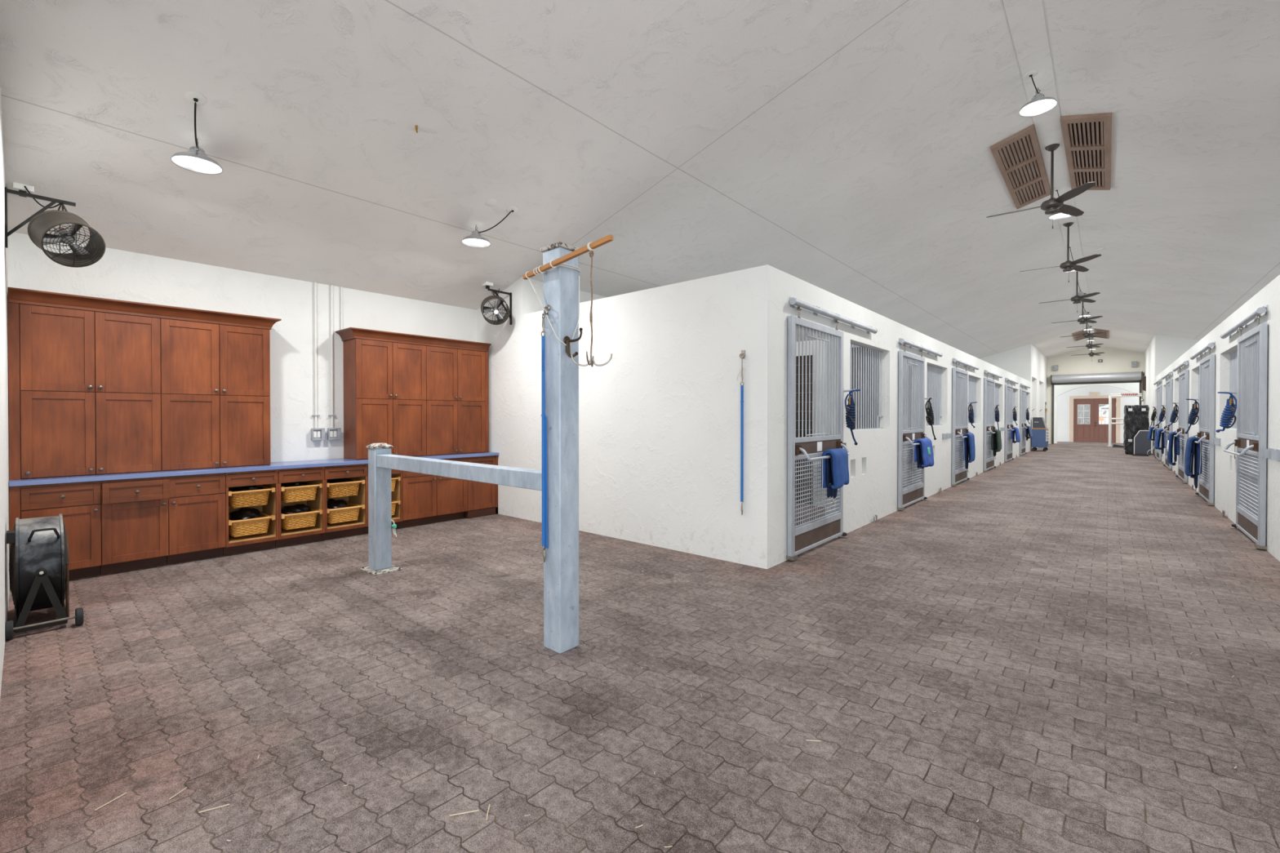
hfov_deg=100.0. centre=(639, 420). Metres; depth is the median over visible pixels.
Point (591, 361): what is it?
hook
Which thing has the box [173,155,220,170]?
diffuser
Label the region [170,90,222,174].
pendant lamp
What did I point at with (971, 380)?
window
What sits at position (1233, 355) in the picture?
window
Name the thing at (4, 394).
wall
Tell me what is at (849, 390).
hook
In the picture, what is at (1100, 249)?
pendant lamp
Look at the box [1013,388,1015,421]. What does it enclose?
air vent
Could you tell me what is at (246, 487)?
bundle
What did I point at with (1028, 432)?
blanket
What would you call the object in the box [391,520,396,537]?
twine
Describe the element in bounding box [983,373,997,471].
door
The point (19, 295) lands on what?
crown molding
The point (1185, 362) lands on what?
door track
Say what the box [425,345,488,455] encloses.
upper cabinet
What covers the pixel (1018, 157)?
ceiling vent
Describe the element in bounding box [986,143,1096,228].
ceiling fan
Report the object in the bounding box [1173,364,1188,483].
door
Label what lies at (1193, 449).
blanket
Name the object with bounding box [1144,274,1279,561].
wall
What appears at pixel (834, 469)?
blanket
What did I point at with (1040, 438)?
tool cart
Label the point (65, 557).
grille
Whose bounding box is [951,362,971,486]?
door
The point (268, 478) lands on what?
base cabinet
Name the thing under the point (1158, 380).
door track
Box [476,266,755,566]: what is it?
wall
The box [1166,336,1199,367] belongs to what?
wall
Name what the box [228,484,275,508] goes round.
wicker basket
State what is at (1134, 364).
loudspeaker
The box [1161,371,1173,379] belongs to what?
door track
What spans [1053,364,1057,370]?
loudspeaker
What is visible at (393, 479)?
wicker basket
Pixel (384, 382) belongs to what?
upper cabinet
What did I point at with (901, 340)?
door track
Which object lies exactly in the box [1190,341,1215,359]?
door track
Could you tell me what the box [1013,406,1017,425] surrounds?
halter
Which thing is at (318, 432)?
socket
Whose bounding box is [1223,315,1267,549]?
door
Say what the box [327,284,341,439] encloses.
conduit
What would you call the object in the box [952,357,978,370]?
door track
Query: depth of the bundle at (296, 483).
5.99 m
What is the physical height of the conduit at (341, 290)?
0.575 m
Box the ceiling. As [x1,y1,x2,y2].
[0,0,1279,358]
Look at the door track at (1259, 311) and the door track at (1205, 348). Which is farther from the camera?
the door track at (1205, 348)
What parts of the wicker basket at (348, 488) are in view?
rod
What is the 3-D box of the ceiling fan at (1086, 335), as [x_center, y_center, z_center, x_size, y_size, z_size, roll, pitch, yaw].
[14.891,-3.034,17.794,1.067,1.055,1.212,0,1,-28]
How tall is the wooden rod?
0.548 m
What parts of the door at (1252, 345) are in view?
feed gate rod, frame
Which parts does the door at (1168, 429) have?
frame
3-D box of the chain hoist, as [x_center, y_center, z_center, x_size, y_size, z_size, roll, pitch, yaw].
[22.886,-1.470,24.413,0.160,1.210,0.900,0,1,41]
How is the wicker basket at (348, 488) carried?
in the base cabinet at (357, 472)
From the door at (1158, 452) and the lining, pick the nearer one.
the lining
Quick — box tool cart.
[1031,427,1048,451]
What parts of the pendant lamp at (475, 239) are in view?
lamp shade, ceiling plate, ceiling plate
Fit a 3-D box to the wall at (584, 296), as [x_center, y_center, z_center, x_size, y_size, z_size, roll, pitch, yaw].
[5.727,-0.394,15.979,0.220,3.371,22.184,0,1,41]
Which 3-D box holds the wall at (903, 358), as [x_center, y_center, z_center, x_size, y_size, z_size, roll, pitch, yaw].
[4.606,0.015,11.827,3.594,2.620,0.140,0,1,41]
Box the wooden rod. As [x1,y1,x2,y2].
[522,234,613,346]
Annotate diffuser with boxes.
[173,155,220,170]
[462,238,488,245]
[1021,99,1055,113]
[1050,213,1069,217]
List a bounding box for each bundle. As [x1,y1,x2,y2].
[228,485,262,491]
[280,481,310,487]
[326,478,354,483]
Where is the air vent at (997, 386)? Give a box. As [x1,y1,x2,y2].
[994,383,999,422]
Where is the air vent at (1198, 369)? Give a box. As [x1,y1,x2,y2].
[1197,368,1199,425]
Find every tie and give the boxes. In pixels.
[541,313,547,562]
[737,356,743,515]
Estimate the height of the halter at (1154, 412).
0.714 m
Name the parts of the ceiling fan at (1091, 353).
motor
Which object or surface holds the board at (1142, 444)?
on the floor
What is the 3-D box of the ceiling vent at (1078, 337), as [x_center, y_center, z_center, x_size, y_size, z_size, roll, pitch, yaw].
[18.294,-3.527,22.299,0.444,0.159,2.700,0,1,41]
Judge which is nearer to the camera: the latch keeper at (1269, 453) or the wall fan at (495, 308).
the latch keeper at (1269, 453)
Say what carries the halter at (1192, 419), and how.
hanging from the hook
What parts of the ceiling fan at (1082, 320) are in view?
motor, blade, blade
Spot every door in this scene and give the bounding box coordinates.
[786,306,849,560]
[897,343,928,511]
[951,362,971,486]
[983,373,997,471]
[1004,380,1014,462]
[1019,386,1028,455]
[1050,371,1142,444]
[1069,391,1120,443]
[1152,382,1161,461]
[1161,374,1172,470]
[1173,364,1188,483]
[1192,347,1214,505]
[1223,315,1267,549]
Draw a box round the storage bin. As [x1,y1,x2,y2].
[1032,417,1047,428]
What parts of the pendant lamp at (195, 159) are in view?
ceiling plate, lamp shade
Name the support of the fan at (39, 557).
on the floor
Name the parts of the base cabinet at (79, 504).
drawer, door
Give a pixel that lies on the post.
(561, 283)
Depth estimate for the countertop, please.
5.31 m
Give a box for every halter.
[844,389,860,445]
[924,397,936,439]
[968,401,977,427]
[994,404,999,429]
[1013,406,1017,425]
[1026,408,1030,424]
[1149,406,1156,427]
[1156,404,1165,425]
[1167,402,1178,426]
[1184,399,1199,434]
[1216,391,1236,432]
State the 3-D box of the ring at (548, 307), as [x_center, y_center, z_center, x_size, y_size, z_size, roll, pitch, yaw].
[-0.564,-0.666,3.232,0.036,0.066,0.049,0,1,41]
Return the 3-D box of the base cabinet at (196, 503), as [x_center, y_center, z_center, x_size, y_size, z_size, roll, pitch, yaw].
[-4.493,0.951,5.392,0.582,0.852,0.433,0,1,41]
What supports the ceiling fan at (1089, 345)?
hanging from the ceiling
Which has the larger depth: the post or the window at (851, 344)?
the window at (851, 344)
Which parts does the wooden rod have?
tie cord, rod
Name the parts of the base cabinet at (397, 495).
drawer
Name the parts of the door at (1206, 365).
frame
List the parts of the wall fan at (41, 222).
power cord, motor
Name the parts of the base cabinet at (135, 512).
door, drawer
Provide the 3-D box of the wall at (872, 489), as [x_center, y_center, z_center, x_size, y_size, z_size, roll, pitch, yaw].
[10.883,-0.914,16.387,0.400,4.407,29.984,0,1,41]
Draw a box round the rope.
[1121,392,1137,395]
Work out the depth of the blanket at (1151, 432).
17.34 m
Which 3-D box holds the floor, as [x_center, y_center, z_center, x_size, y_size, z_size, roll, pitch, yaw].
[11.295,1.362,14.708,12.900,0.120,51.000,0,1,41]
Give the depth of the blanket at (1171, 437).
11.77 m
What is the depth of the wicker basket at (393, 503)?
6.70 m
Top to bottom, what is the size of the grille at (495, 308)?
0.323 m
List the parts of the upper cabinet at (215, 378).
door, door, door, door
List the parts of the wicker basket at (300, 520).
rod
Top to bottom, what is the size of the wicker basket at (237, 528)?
0.181 m
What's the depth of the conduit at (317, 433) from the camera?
6.46 m
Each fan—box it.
[4,186,105,267]
[4,513,83,639]
[480,288,511,324]
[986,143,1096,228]
[1019,222,1101,282]
[1039,271,1100,312]
[1052,293,1102,331]
[1060,311,1104,344]
[1066,325,1103,348]
[1071,337,1103,361]
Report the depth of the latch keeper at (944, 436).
10.29 m
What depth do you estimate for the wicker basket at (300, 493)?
5.92 m
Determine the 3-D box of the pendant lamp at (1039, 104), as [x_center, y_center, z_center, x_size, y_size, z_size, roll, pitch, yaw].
[4.126,-3.316,5.301,0.627,0.342,0.318,0,1,41]
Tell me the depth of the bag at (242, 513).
5.64 m
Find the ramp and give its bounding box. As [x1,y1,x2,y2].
[1111,444,1124,447]
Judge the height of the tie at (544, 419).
1.509 m
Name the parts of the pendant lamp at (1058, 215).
ceiling plate, lamp shade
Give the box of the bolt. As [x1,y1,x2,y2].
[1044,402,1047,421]
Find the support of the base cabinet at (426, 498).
on the floor
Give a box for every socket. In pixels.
[313,431,316,437]
[317,431,320,437]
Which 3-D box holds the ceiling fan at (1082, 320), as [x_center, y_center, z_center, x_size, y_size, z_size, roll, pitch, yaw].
[12.514,-3.012,15.060,1.067,1.055,1.212,0,1,-26]
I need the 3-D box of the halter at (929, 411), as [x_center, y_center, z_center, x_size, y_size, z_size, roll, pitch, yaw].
[4.909,-0.027,9.054,0.125,0.714,0.148,0,1,-39]
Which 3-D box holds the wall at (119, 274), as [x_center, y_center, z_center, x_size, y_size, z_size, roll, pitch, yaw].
[-4.160,-0.161,6.365,0.200,3.060,4.906,0,1,41]
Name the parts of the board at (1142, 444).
edge trim, panel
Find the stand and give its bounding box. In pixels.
[1106,393,1144,446]
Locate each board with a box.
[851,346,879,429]
[910,366,939,484]
[1131,430,1152,456]
[1266,370,1267,470]
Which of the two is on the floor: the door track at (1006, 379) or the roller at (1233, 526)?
the roller at (1233, 526)
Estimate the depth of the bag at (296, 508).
5.99 m
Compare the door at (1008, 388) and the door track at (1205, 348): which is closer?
the door track at (1205, 348)
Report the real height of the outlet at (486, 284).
0.083 m
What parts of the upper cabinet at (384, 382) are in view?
door, door, door, door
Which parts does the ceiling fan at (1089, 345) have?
motor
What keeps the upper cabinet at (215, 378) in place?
attached to the wall at (119, 274)
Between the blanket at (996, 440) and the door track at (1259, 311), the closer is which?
the door track at (1259, 311)
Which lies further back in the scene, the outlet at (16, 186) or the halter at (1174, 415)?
the halter at (1174, 415)
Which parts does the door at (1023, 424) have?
frame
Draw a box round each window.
[849,342,883,430]
[926,364,942,426]
[968,376,976,423]
[1229,349,1237,428]
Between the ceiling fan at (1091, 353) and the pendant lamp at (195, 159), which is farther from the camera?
the ceiling fan at (1091, 353)
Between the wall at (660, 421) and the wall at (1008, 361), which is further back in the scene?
the wall at (1008, 361)
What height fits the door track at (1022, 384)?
0.100 m
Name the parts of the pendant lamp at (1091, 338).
lamp shade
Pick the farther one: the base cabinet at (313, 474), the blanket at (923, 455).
the blanket at (923, 455)
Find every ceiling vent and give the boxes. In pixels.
[989,124,1050,208]
[1060,112,1111,190]
[1071,330,1085,341]
[1093,328,1109,338]
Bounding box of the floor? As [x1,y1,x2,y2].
[0,441,1279,852]
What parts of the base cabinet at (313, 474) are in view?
drawer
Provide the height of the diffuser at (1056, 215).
0.014 m
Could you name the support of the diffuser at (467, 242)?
attached to the pendant lamp at (475, 239)
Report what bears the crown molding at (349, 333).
on the upper cabinet at (384, 382)
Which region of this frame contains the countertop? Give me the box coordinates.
[8,452,498,486]
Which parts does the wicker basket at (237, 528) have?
rod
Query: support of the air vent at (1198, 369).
in the wall at (1224, 463)
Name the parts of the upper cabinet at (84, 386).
door, door, door, door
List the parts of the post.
short post, plate, cross rail, tall post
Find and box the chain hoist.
[1140,375,1146,401]
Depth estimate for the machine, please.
19.86 m
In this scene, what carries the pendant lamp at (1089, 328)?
hanging from the ceiling
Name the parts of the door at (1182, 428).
frame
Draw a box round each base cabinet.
[8,480,101,579]
[100,476,169,574]
[166,472,226,564]
[222,469,278,555]
[275,466,324,546]
[321,463,368,540]
[364,463,402,533]
[398,457,467,528]
[463,455,497,518]
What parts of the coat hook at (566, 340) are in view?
plate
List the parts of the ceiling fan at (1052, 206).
blade, motor, blade, blade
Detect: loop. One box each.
[873,515,877,523]
[1222,510,1225,517]
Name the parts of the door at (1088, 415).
pane, pane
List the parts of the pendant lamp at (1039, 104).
ceiling plate, lamp shade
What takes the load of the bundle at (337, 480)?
in the wicker basket at (348, 488)
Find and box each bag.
[229,507,260,520]
[280,503,311,514]
[327,498,346,509]
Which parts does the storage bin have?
panel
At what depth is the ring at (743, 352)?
5.12 m
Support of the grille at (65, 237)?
attached to the wall fan at (41, 222)
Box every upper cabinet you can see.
[7,302,161,479]
[160,318,270,471]
[342,337,426,459]
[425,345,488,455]
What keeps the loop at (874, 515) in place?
on the floor
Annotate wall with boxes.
[0,83,9,696]
[7,231,476,475]
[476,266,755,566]
[533,280,605,311]
[754,264,1047,568]
[795,338,880,506]
[902,358,911,485]
[979,346,1018,376]
[1046,346,1144,444]
[1057,385,1137,443]
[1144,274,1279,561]
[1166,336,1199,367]
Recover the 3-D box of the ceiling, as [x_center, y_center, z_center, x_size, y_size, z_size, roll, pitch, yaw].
[8.567,-2.635,11.549,12.900,2.076,40.700,0,1,41]
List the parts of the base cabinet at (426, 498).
door, drawer, door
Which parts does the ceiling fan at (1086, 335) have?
motor, blade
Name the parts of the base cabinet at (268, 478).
drawer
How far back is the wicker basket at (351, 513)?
6.27 m
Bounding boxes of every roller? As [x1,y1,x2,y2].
[838,532,848,538]
[1230,524,1239,529]
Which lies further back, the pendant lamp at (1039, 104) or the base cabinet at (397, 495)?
the base cabinet at (397, 495)
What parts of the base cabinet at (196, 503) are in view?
drawer, door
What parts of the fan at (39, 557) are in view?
rail, handle, guard rod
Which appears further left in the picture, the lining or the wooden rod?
the wooden rod
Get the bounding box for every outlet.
[13,182,34,197]
[482,281,493,288]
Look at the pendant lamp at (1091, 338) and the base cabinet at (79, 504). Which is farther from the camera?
the pendant lamp at (1091, 338)
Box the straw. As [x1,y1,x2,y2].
[94,502,1254,847]
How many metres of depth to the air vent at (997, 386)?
15.88 m
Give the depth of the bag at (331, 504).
6.30 m
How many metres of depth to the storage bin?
21.74 m
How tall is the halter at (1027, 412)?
0.614 m
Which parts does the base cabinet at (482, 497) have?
drawer, door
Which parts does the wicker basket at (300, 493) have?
rod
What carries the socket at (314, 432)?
attached to the conduit at (317, 433)
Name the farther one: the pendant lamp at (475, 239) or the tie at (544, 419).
the pendant lamp at (475, 239)
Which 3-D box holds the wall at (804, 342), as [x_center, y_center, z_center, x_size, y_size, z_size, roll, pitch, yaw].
[2.187,0.038,9.054,3.594,2.620,0.140,0,1,41]
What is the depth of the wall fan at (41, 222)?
4.11 m
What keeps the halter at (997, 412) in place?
hanging from the hook
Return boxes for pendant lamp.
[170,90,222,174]
[461,199,518,247]
[1018,70,1057,116]
[1048,187,1071,219]
[1064,245,1103,272]
[1072,280,1103,297]
[1078,302,1102,316]
[1083,323,1093,330]
[1085,331,1095,341]
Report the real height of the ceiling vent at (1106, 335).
0.159 m
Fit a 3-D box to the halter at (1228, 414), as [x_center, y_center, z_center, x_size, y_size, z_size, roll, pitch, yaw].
[7.474,-0.104,6.838,0.163,0.523,0.127,0,1,28]
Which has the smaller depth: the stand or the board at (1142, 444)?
the board at (1142, 444)
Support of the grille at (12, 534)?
attached to the fan at (39, 557)
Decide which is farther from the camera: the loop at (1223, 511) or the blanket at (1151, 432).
the blanket at (1151, 432)
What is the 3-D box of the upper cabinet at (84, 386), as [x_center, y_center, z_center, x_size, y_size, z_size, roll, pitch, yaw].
[-5.022,-0.245,4.890,0.432,1.466,0.943,0,1,41]
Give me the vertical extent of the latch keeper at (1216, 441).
0.110 m
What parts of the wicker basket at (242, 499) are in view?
rod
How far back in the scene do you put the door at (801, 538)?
5.60 m
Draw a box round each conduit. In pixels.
[311,282,324,440]
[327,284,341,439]
[340,286,342,329]
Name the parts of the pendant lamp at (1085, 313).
lamp shade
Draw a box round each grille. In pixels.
[8,520,16,613]
[41,222,104,266]
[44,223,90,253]
[62,515,69,604]
[482,298,509,324]
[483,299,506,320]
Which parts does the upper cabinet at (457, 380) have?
door, door, door, door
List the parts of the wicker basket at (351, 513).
rod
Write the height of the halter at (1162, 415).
0.574 m
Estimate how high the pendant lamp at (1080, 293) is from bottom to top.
0.408 m
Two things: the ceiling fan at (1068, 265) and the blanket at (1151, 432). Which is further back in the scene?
the blanket at (1151, 432)
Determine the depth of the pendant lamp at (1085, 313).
16.27 m
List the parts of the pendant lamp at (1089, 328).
lamp shade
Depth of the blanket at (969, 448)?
11.15 m
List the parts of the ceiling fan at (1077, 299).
motor, blade, blade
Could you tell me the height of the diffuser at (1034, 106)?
0.014 m
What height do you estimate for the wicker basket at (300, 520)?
0.181 m
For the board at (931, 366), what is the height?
2.430 m
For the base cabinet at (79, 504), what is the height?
0.852 m
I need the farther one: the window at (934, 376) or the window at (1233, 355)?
the window at (934, 376)
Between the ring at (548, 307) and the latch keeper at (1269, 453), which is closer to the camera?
the ring at (548, 307)
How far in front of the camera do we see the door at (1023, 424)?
19.54 m
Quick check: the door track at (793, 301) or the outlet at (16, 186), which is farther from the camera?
the door track at (793, 301)
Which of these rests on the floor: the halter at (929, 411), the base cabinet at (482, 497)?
the base cabinet at (482, 497)
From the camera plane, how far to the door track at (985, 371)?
14.25 m
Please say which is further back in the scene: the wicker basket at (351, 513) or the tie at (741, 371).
the wicker basket at (351, 513)
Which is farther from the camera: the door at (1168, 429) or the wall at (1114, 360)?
the wall at (1114, 360)
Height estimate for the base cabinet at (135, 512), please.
0.852 m
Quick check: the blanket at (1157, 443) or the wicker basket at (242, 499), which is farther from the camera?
the blanket at (1157, 443)
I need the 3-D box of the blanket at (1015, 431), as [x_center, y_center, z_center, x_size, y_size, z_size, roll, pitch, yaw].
[11.785,0.479,16.835,0.220,0.527,0.438,0,1,41]
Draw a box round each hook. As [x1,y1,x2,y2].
[563,327,582,357]
[570,250,612,367]
[843,388,855,396]
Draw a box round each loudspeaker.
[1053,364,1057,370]
[1131,361,1137,367]
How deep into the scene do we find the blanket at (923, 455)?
8.34 m
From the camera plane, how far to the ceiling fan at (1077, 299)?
12.24 m
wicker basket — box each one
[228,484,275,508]
[228,511,275,537]
[280,481,322,502]
[280,506,322,529]
[326,478,364,497]
[327,502,364,524]
[391,476,400,491]
[391,499,400,515]
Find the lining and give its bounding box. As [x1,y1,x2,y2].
[795,355,812,504]
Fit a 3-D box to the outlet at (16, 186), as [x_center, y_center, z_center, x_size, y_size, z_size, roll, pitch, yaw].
[-4.887,-1.819,4.256,0.100,0.083,0.110,0,1,41]
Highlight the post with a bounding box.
[360,241,578,653]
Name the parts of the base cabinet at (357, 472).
drawer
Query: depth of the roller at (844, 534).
6.25 m
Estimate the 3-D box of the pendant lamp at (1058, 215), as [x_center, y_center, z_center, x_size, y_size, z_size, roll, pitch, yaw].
[6.506,-3.291,8.029,0.627,0.388,0.318,0,1,41]
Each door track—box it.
[789,296,877,333]
[898,337,942,357]
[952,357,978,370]
[984,369,1002,378]
[1004,377,1018,384]
[1020,383,1030,388]
[1153,378,1162,385]
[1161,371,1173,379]
[1172,360,1188,371]
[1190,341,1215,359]
[1220,304,1267,338]
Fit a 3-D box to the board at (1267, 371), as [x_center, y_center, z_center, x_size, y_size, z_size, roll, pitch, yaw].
[9.086,0.122,7.852,0.568,2.430,0.018,0,1,41]
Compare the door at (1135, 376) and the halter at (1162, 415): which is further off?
the door at (1135, 376)
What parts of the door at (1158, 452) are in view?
frame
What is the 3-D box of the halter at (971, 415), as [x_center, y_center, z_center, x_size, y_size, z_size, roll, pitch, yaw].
[7.332,-0.119,11.827,0.176,0.573,0.123,0,1,41]
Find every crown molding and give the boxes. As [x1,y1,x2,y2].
[7,286,281,329]
[335,327,491,351]
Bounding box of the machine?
[1123,404,1149,453]
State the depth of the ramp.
24.40 m
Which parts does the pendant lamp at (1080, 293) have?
lamp shade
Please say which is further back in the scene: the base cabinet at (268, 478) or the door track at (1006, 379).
the door track at (1006, 379)
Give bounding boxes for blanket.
[821,448,848,503]
[913,437,933,472]
[962,432,975,471]
[991,429,1001,459]
[1010,426,1020,444]
[1024,426,1032,441]
[1147,426,1156,443]
[1154,428,1166,456]
[1167,431,1179,465]
[1184,436,1202,491]
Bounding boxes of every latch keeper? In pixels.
[942,432,951,439]
[1210,437,1220,445]
[1261,448,1279,461]
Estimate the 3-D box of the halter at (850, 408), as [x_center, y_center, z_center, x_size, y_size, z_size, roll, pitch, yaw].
[2.494,-0.035,6.281,0.176,0.653,0.123,0,1,41]
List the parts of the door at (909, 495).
feed gate rod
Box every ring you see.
[543,304,550,315]
[739,350,745,358]
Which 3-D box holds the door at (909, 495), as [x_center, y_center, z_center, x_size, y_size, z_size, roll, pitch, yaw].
[4.392,0.091,8.502,0.193,2.498,1.418,0,1,41]
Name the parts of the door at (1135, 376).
guide rail, guide rail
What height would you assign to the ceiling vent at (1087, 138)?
0.159 m
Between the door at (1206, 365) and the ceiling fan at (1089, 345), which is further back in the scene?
the ceiling fan at (1089, 345)
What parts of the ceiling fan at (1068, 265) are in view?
blade, motor, blade, blade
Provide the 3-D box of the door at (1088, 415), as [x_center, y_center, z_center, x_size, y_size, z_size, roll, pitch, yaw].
[24.552,-0.172,28.995,2.100,2.720,0.120,0,1,41]

